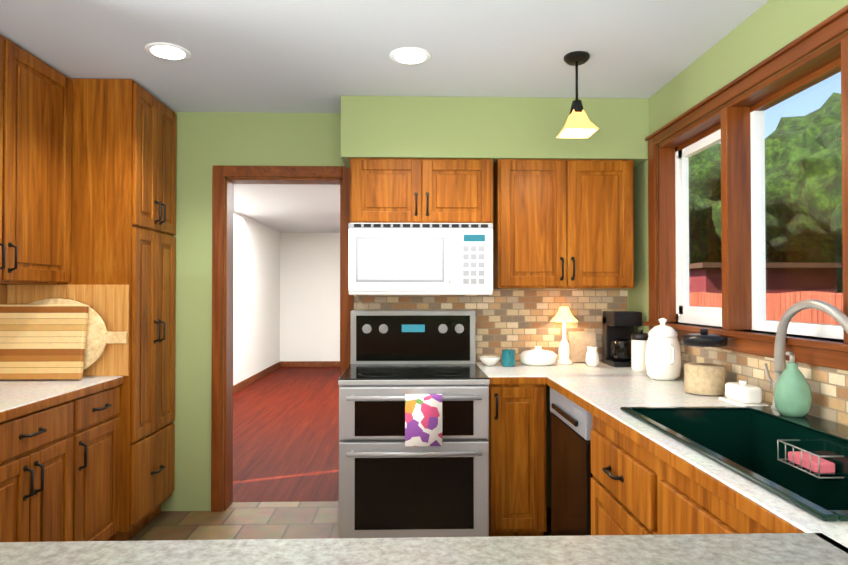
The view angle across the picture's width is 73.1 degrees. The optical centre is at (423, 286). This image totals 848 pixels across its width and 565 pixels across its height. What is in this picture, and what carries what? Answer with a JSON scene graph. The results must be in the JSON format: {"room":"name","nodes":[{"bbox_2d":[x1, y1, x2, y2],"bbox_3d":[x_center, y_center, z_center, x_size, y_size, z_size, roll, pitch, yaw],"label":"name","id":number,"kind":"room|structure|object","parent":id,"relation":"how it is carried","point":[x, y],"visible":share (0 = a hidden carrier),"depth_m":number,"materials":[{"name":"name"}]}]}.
{"room":"kitchen","nodes":[
{"label":"kitchen","id":0,"kind":"room"},
{"bbox_2d":[233,211,280,385],"bbox_3d":[-2.605,0.193,7.125,0.100,2.466,6.958,0,-1,-2],"label":"wall","id":1,"kind":"structure","parent":0,"point":[257,246],"depth_m":8.82,"materials":[{"name":"white paint"}]},
{"bbox_2d":[233,361,280,393],"bbox_3d":[-2.546,1.376,7.065,0.015,0.100,6.850,0,-1,-2],"label":"baseboard","id":2,"kind":"structure","parent":1,"relation":"attached to","point":[249,380],"depth_m":8.77,"materials":[{"name":"brown wood"}]},
{"bbox_2d":[281,233,339,360],"bbox_3d":[-1.219,0.238,10.592,2.820,2.466,0.100,0,-1,-2],"label":"wall","id":3,"kind":"structure","parent":0,"point":[286,296],"depth_m":10.52,"materials":[{"name":"white paint"}]},
{"bbox_2d":[281,361,339,366],"bbox_3d":[-1.207,1.420,10.519,2.820,0.100,0.015,0,-1,-2],"label":"baseboard","id":4,"kind":"structure","parent":3,"relation":"attached to","point":[283,363],"depth_m":10.49,"materials":[{"name":"brown wood"}]},
{"bbox_2d":[128,367,551,540],"bbox_3d":[-0.909,1.423,4.513,4.650,0.060,12.640,0,-1,-2],"label":"floor","id":5,"kind":"structure","parent":0,"point":[285,434],"depth_m":4.36,"materials":[{"name":"brown wood"}]},
{"bbox_2d":[0,386,119,541],"bbox_3d":[-1.826,0.926,1.956,0.628,0.869,2.005,0,-1,-2],"label":"base cabinet","id":6,"kind":"object","parent":5,"relation":"on","point":[59,471],"visible":0.92,"depth_m":2.48,"materials":[{"name":"brown wood"}]},
{"bbox_2d":[6,78,176,540],"bbox_3d":[-1.832,0.146,3.248,0.691,2.462,0.548,0,-1,-2],"label":"pantry cabinet","id":7,"kind":"object","parent":5,"relation":"on","point":[123,183],"visible":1,"depth_m":3.01,"materials":[{"name":"brown wood"}]},
{"bbox_2d":[338,310,489,537],"bbox_3d":[-0.057,0.758,3.142,0.760,1.235,0.764,0,-1,-2],"label":"range","id":8,"kind":"object","parent":5,"relation":"on","point":[413,423],"visible":0.98,"depth_m":2.83,"materials":[{"name":"silver metal"}]},
{"bbox_2d":[405,394,441,445],"bbox_3d":[-0.002,0.648,2.790,0.180,0.246,0.056,0,-1,-2],"label":"towel","id":9,"kind":"object","parent":8,"relation":"hanging from","point":[423,412],"depth_m":2.76,"materials":[{"name":"multicoloured fabric"}]},
{"bbox_2d":[489,384,545,536],"bbox_3d":[0.476,0.942,3.244,0.305,0.869,0.653,0,-1,-2],"label":"base cabinet","id":10,"kind":"object","parent":5,"relation":"on","point":[517,459],"visible":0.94,"depth_m":2.95,"materials":[{"name":"brown wood"}]},
{"bbox_2d":[550,387,592,535],"bbox_3d":[0.940,0.934,2.610,0.620,0.868,0.600,0,-1,-2],"label":"dishwasher","id":11,"kind":"object","parent":5,"relation":"on","point":[571,428],"visible":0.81,"depth_m":2.54,"materials":[{"name":"black metal"}]},
{"bbox_2d":[591,414,772,534],"bbox_3d":[0.985,0.922,1.668,0.620,0.868,1.278,0,-1,-2],"label":"base cabinet","id":12,"kind":"object","parent":5,"relation":"on","point":[636,489],"visible":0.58,"depth_m":1.71,"materials":[{"name":"brown wood"}]},
{"bbox_3d":[-0.369,0.909,0.651,3.476,0.869,0.678,0,-1,-2],"label":"base cabinet","id":13,"kind":"object","parent":5,"relation":"on","visible":0},
{"bbox_2d":[0,376,123,421],"bbox_3d":[-1.837,0.470,1.967,0.614,0.040,1.996,0,-1,-2],"label":"countertop","id":14,"kind":"structure","parent":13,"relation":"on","point":[18,398],"depth_m":2.52,"materials":[{"name":"laminate"}]},
{"bbox_2d":[0,304,88,379],"bbox_3d":[-1.909,0.272,2.829,0.450,0.370,0.030,0,-10,-2],"label":"cutting board","id":15,"kind":"object","parent":14,"relation":"on","point":[42,341],"visible":0.98,"depth_m":2.82,"materials":[{"name":"beige wood"}]},
{"bbox_2d":[29,298,126,369],"bbox_3d":[-1.817,0.258,2.884,0.624,0.400,0.018,0,-6,-2],"label":"round cutting board","id":16,"kind":"object","parent":14,"relation":"on","point":[99,337],"visible":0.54,"depth_m":2.88,"materials":[{"name":"beige wood"}]},
{"bbox_2d":[0,514,847,564],"bbox_3d":[-0.369,0.453,0.633,3.478,0.040,0.750,0,-1,-2],"label":"countertop","id":17,"kind":"structure","parent":13,"relation":"on","point":[795,539],"depth_m":0.95,"materials":[{"name":"stone"}]},
{"bbox_2d":[476,362,547,383],"bbox_3d":[0.468,0.487,3.262,0.288,0.040,0.637,0,-1,-2],"label":"countertop","id":18,"kind":"structure","parent":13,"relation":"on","point":[521,373],"depth_m":3.06,"materials":[{"name":"laminate"}]},
{"bbox_2d":[479,356,500,365],"bbox_3d":[0.392,0.442,3.400,0.130,0.050,0.130,0,-1,-2],"label":"bowl","id":19,"kind":"object","parent":18,"relation":"on","point":[489,360],"visible":1,"depth_m":3.36,"materials":[{"name":"white ceramic"}]},
{"bbox_2d":[502,349,515,366],"bbox_3d":[0.498,0.419,3.349,0.079,0.095,0.108,0,-1,-2],"label":"mug","id":20,"kind":"object","parent":18,"relation":"on","point":[508,357],"visible":1,"depth_m":3.33,"materials":[{"name":"teal ceramic"}]},
{"bbox_2d":[519,346,556,365],"bbox_3d":[0.686,0.412,3.438,0.225,0.112,0.178,0,-1,-2],"label":"casserole dish","id":21,"kind":"object","parent":18,"relation":"on","point":[537,356],"visible":1,"depth_m":3.37,"materials":[{"name":"white ceramic"}]},
{"bbox_2d":[540,362,809,513],"bbox_3d":[0.981,0.475,2.320,0.688,0.040,2.549,0,-1,-2],"label":"countertop","id":22,"kind":"structure","parent":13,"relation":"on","point":[603,392],"depth_m":2.16,"materials":[{"name":"laminate"}]},
{"bbox_2d":[550,307,577,364],"bbox_3d":[0.855,0.296,3.485,0.164,0.345,0.164,0,-1,-2],"label":"table lamp","id":23,"kind":"object","parent":22,"relation":"on","point":[564,315],"visible":1,"depth_m":3.45,"materials":[{"name":"white ceramic"}]},
{"bbox_2d":[568,331,596,361],"bbox_3d":[0.988,0.373,3.552,0.170,0.190,0.016,0,-13,-2],"label":"tile plaque","id":24,"kind":"object","parent":22,"relation":"on","point":[579,342],"visible":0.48,"depth_m":3.55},
{"bbox_2d":[585,346,598,366],"bbox_3d":[0.988,0.409,3.344,0.079,0.115,0.104,0,-1,-2],"label":"pitcher","id":25,"kind":"object","parent":22,"relation":"on","point":[592,358],"visible":1,"depth_m":3.33,"materials":[{"name":"white ceramic"}]},
{"bbox_2d":[602,311,641,366],"bbox_3d":[1.181,0.307,3.413,0.172,0.320,0.200,0,-1,-2],"label":"coffee maker","id":26,"kind":"object","parent":22,"relation":"on","point":[617,329],"visible":0.92,"depth_m":3.35,"materials":[{"name":"black plastic"}]},
{"bbox_2d":[631,330,647,370],"bbox_3d":[1.203,0.352,3.173,0.104,0.225,0.104,0,-1,-2],"label":"jar","id":27,"kind":"object","parent":22,"relation":"on","point":[639,342],"visible":0.83,"depth_m":3.13,"materials":[{"name":"white ceramic"}]},
{"bbox_2d":[645,318,681,379],"bbox_3d":[1.197,0.308,2.863,0.172,0.305,0.236,0,-1,-2],"label":"ceramic canister","id":28,"kind":"object","parent":22,"relation":"on","point":[663,360],"visible":1,"depth_m":2.80,"materials":[{"name":"white ceramic"}]},
{"bbox_2d":[682,329,727,396],"bbox_3d":[1.198,0.317,2.443,0.176,0.275,0.176,0,-1,-2],"label":"jar","id":29,"kind":"object","parent":22,"relation":"on","point":[702,379],"visible":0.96,"depth_m":2.38,"materials":[{"name":"clear glass"}]},
{"bbox_2d":[620,300,847,521],"bbox_3d":[1.027,0.356,1.604,0.598,0.635,1.069,0,-1,-2],"label":"sink basin","id":30,"kind":"object","parent":22,"relation":"in","point":[801,463],"visible":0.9,"depth_m":1.87,"materials":[{"name":"teal ceramic"}]},
{"bbox_2d":[773,352,811,416],"bbox_3d":[1.250,0.326,1.939,0.112,0.216,0.112,0,-1,-2],"label":"soap dispenser","id":31,"kind":"object","parent":30,"relation":"on","point":[792,395],"visible":1,"depth_m":1.91,"materials":[{"name":"green ceramic"}]},
{"bbox_2d":[719,380,768,406],"bbox_3d":[1.230,0.407,2.203,0.100,0.090,0.170,0,-1,-2],"label":"butter dish","id":32,"kind":"object","parent":22,"relation":"on","point":[741,393],"visible":0.94,"depth_m":2.15,"materials":[{"name":"white ceramic"}]},
{"bbox_2d":[0,0,768,232],"bbox_3d":[-0.909,-1.113,4.545,4.650,0.080,12.640,0,-1,-2],"label":"ceiling","id":33,"kind":"structure","parent":0,"point":[293,56],"depth_m":2.63,"materials":[{"name":"grey paint"}]},
{"bbox_2d":[144,42,190,60],"bbox_3d":[-1.194,-1.093,2.666,0.200,0.006,0.200,0,-1,-2],"label":"recessed light","id":34,"kind":"object","parent":33,"relation":"in","point":[167,51],"visible":1,"depth_m":2.65,"materials":[{"name":"white plastic"}]},
{"bbox_2d":[389,47,430,64],"bbox_3d":[-0.064,-1.093,2.717,0.200,0.006,0.200,0,-1,-2],"label":"recessed light","id":35,"kind":"object","parent":33,"relation":"in","point":[410,56],"visible":1,"depth_m":2.71,"materials":[{"name":"white"}]},
{"bbox_2d":[341,96,648,167],"bbox_3d":[0.409,-0.911,3.437,1.775,0.350,0.319,0,-1,-2],"label":"bulkhead","id":36,"kind":"object","parent":33,"relation":"attached to","point":[495,129],"visible":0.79,"depth_m":3.28,"materials":[{"name":"green paint"}]},
{"bbox_2d":[556,51,598,137],"bbox_3d":[0.726,-0.912,2.716,0.158,0.368,0.158,0,-1,-2],"label":"pendant lamp","id":37,"kind":"object","parent":33,"relation":"hanging from","point":[578,124],"visible":1,"depth_m":2.69,"materials":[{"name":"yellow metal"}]},
{"bbox_2d":[161,112,628,510],"bbox_3d":[-0.450,0.148,3.631,3.480,2.466,0.140,0,-1,-2],"label":"wall","id":38,"kind":"structure","parent":0,"point":[206,141],"depth_m":3.54,"materials":[{"name":"green paint"}]},
{"bbox_2d":[211,165,353,511],"bbox_3d":[-0.874,0.316,3.607,0.870,2.130,0.160,0,-1,-2],"label":"door frame","id":39,"kind":"structure","parent":38,"relation":"attached to","point":[222,349],"depth_m":3.54,"materials":[{"name":"brown wood"}]},
{"bbox_2d":[350,158,492,223],"bbox_3d":[-0.017,-0.545,3.403,0.823,0.378,0.353,0,-1,-2],"label":"upper cabinet","id":40,"kind":"object","parent":38,"relation":"attached to","point":[399,190],"visible":0.98,"depth_m":3.26,"materials":[{"name":"brown wood"}]},
{"bbox_2d":[348,223,492,294],"bbox_3d":[-0.022,-0.152,3.345,0.800,0.400,0.452,0,-1,-2],"label":"microwave","id":41,"kind":"object","parent":40,"relation":"attached to","point":[420,258],"visible":1,"depth_m":3.15,"materials":[{"name":"white plastic"}]},
{"bbox_2d":[354,289,627,361],"bbox_3d":[0.414,0.242,3.579,1.735,0.454,0.008,0,-1,-2],"label":"tile backsplash","id":42,"kind":"structure","parent":38,"relation":"attached to","point":[518,321],"depth_m":3.58,"materials":[{"name":"tile"}]},
{"bbox_2d":[493,159,633,288],"bbox_3d":[0.817,-0.362,3.423,0.790,0.745,0.353,0,-1,-2],"label":"upper cabinet","id":43,"kind":"object","parent":38,"relation":"attached to","point":[563,223],"visible":1,"depth_m":3.28,"materials":[{"name":"brown wood"}]},
{"bbox_2d":[629,0,847,404],"bbox_3d":[1.437,0.115,1.012,0.150,2.466,5.480,0,-1,-2],"label":"wall","id":44,"kind":"structure","parent":0,"point":[766,30],"depth_m":2.59,"materials":[{"name":"green paint"}]},
{"bbox_2d":[644,5,847,370],"bbox_3d":[1.379,-0.301,2.131,0.175,1.136,2.320,0,-1,-2],"label":"window","id":45,"kind":"structure","parent":44,"relation":"in","point":[735,127],"depth_m":2.46,"materials":[{"name":"brown wood"}]},
{"bbox_2d":[679,341,847,425],"bbox_3d":[1.328,0.359,2.101,0.008,0.181,2.990,0,-1,-2],"label":"tile backsplash","id":46,"kind":"structure","parent":44,"relation":"attached to","point":[829,389],"depth_m":2.17,"materials":[{"name":"tile"}]},
{"bbox_3d":[-2.187,0.114,0.913,0.140,2.466,5.480,0,-1,-2],"label":"wall","id":47,"kind":"structure","parent":0,"visible":0},
{"bbox_2d":[0,34,71,283],"bbox_3d":[-1.987,-0.557,2.441,0.338,1.077,1.070,0,-1,-2],"label":"upper cabinet","id":48,"kind":"object","parent":47,"relation":"attached to","point":[35,157],"visible":1,"depth_m":2.65,"materials":[{"name":"brown wood"}]},
{"bbox_2d":[0,284,128,375],"bbox_3d":[-1.827,0.213,1.967,0.634,0.473,2.010,0,-1,-2],"label":"panel","id":49,"kind":"object","parent":47,"relation":"attached to","point":[109,304],"visible":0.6,"depth_m":2.96,"materials":[{"name":"brown wood"}]},
{"label":"outside","id":50,"kind":"structure","parent":0,"visible":0},
{"bbox_3d":[20.338,2.166,18.005,38.540,0.100,55.000,0,-1,-2],"label":"lawn","id":51,"kind":"structure","parent":50,"visible":0},
{"bbox_2d":[689,189,714,263],"bbox_3d":[9.756,-1.694,26.677,6.849,7.843,6.464,0,-1,-2],"label":"tree","id":52,"kind":"object","parent":51,"relation":"on","point":[695,233],"depth_m":24.77,"materials":[{"name":"green plant"}]},
{"bbox_2d":[688,143,783,262],"bbox_3d":[15.165,-2.964,30.502,9.578,10.480,9.275,0,-1,-2],"label":"tree","id":53,"kind":"object","parent":51,"relation":"on","point":[712,166],"depth_m":27.22,"materials":[{"name":"green plant"}]},
{"bbox_2d":[689,291,842,324],"bbox_3d":[7.130,1.162,19.230,0.120,1.940,42.140,0,-1,-2],"label":"fence","id":54,"kind":"object","parent":51,"relation":"on","point":[792,299],"depth_m":11.33,"materials":[{"name":"brown wood"}]},
{"bbox_2d":[689,262,842,292],"bbox_3d":[10.128,0.729,18.997,4.300,2.800,4.900,0,-1,-2],"label":"garden shed","id":55,"kind":"object","parent":51,"relation":"on","point":[809,278],"depth_m":16.77,"materials":[{"name":"paint"}]},
{"bbox_2d":[765,92,842,271],"bbox_3d":[17.147,-2.773,22.338,8.102,9.889,8.183,0,-1,-2],"label":"tree","id":56,"kind":"object","parent":51,"relation":"on","point":[806,127],"depth_m":21.89,"materials":[{"name":"green plant"}]},
{"bbox_2d":[784,251,842,292],"bbox_3d":[21.301,-2.769,27.477,9.898,10.013,10.057,0,-1,-2],"label":"tree","id":57,"kind":"object","parent":51,"relation":"on","point":[788,256],"depth_m":26.70,"materials":[{"name":"green plant"}]},
{"bbox_2d":[800,121,842,243],"bbox_3d":[14.288,-2.182,14.410,7.617,8.502,7.520,0,-1,-2],"label":"tree","id":58,"kind":"object","parent":51,"relation":"on","point":[825,142],"depth_m":15.57,"materials":[{"name":"green plant"}]},
{"bbox_2d":[830,201,842,241],"bbox_3d":[11.314,-1.312,10.736,5.919,6.670,5.913,0,-1,-2],"label":"tree","id":59,"kind":"object","parent":51,"relation":"on","point":[837,226],"depth_m":11.84,"materials":[{"name":"green plant"}]}
]}

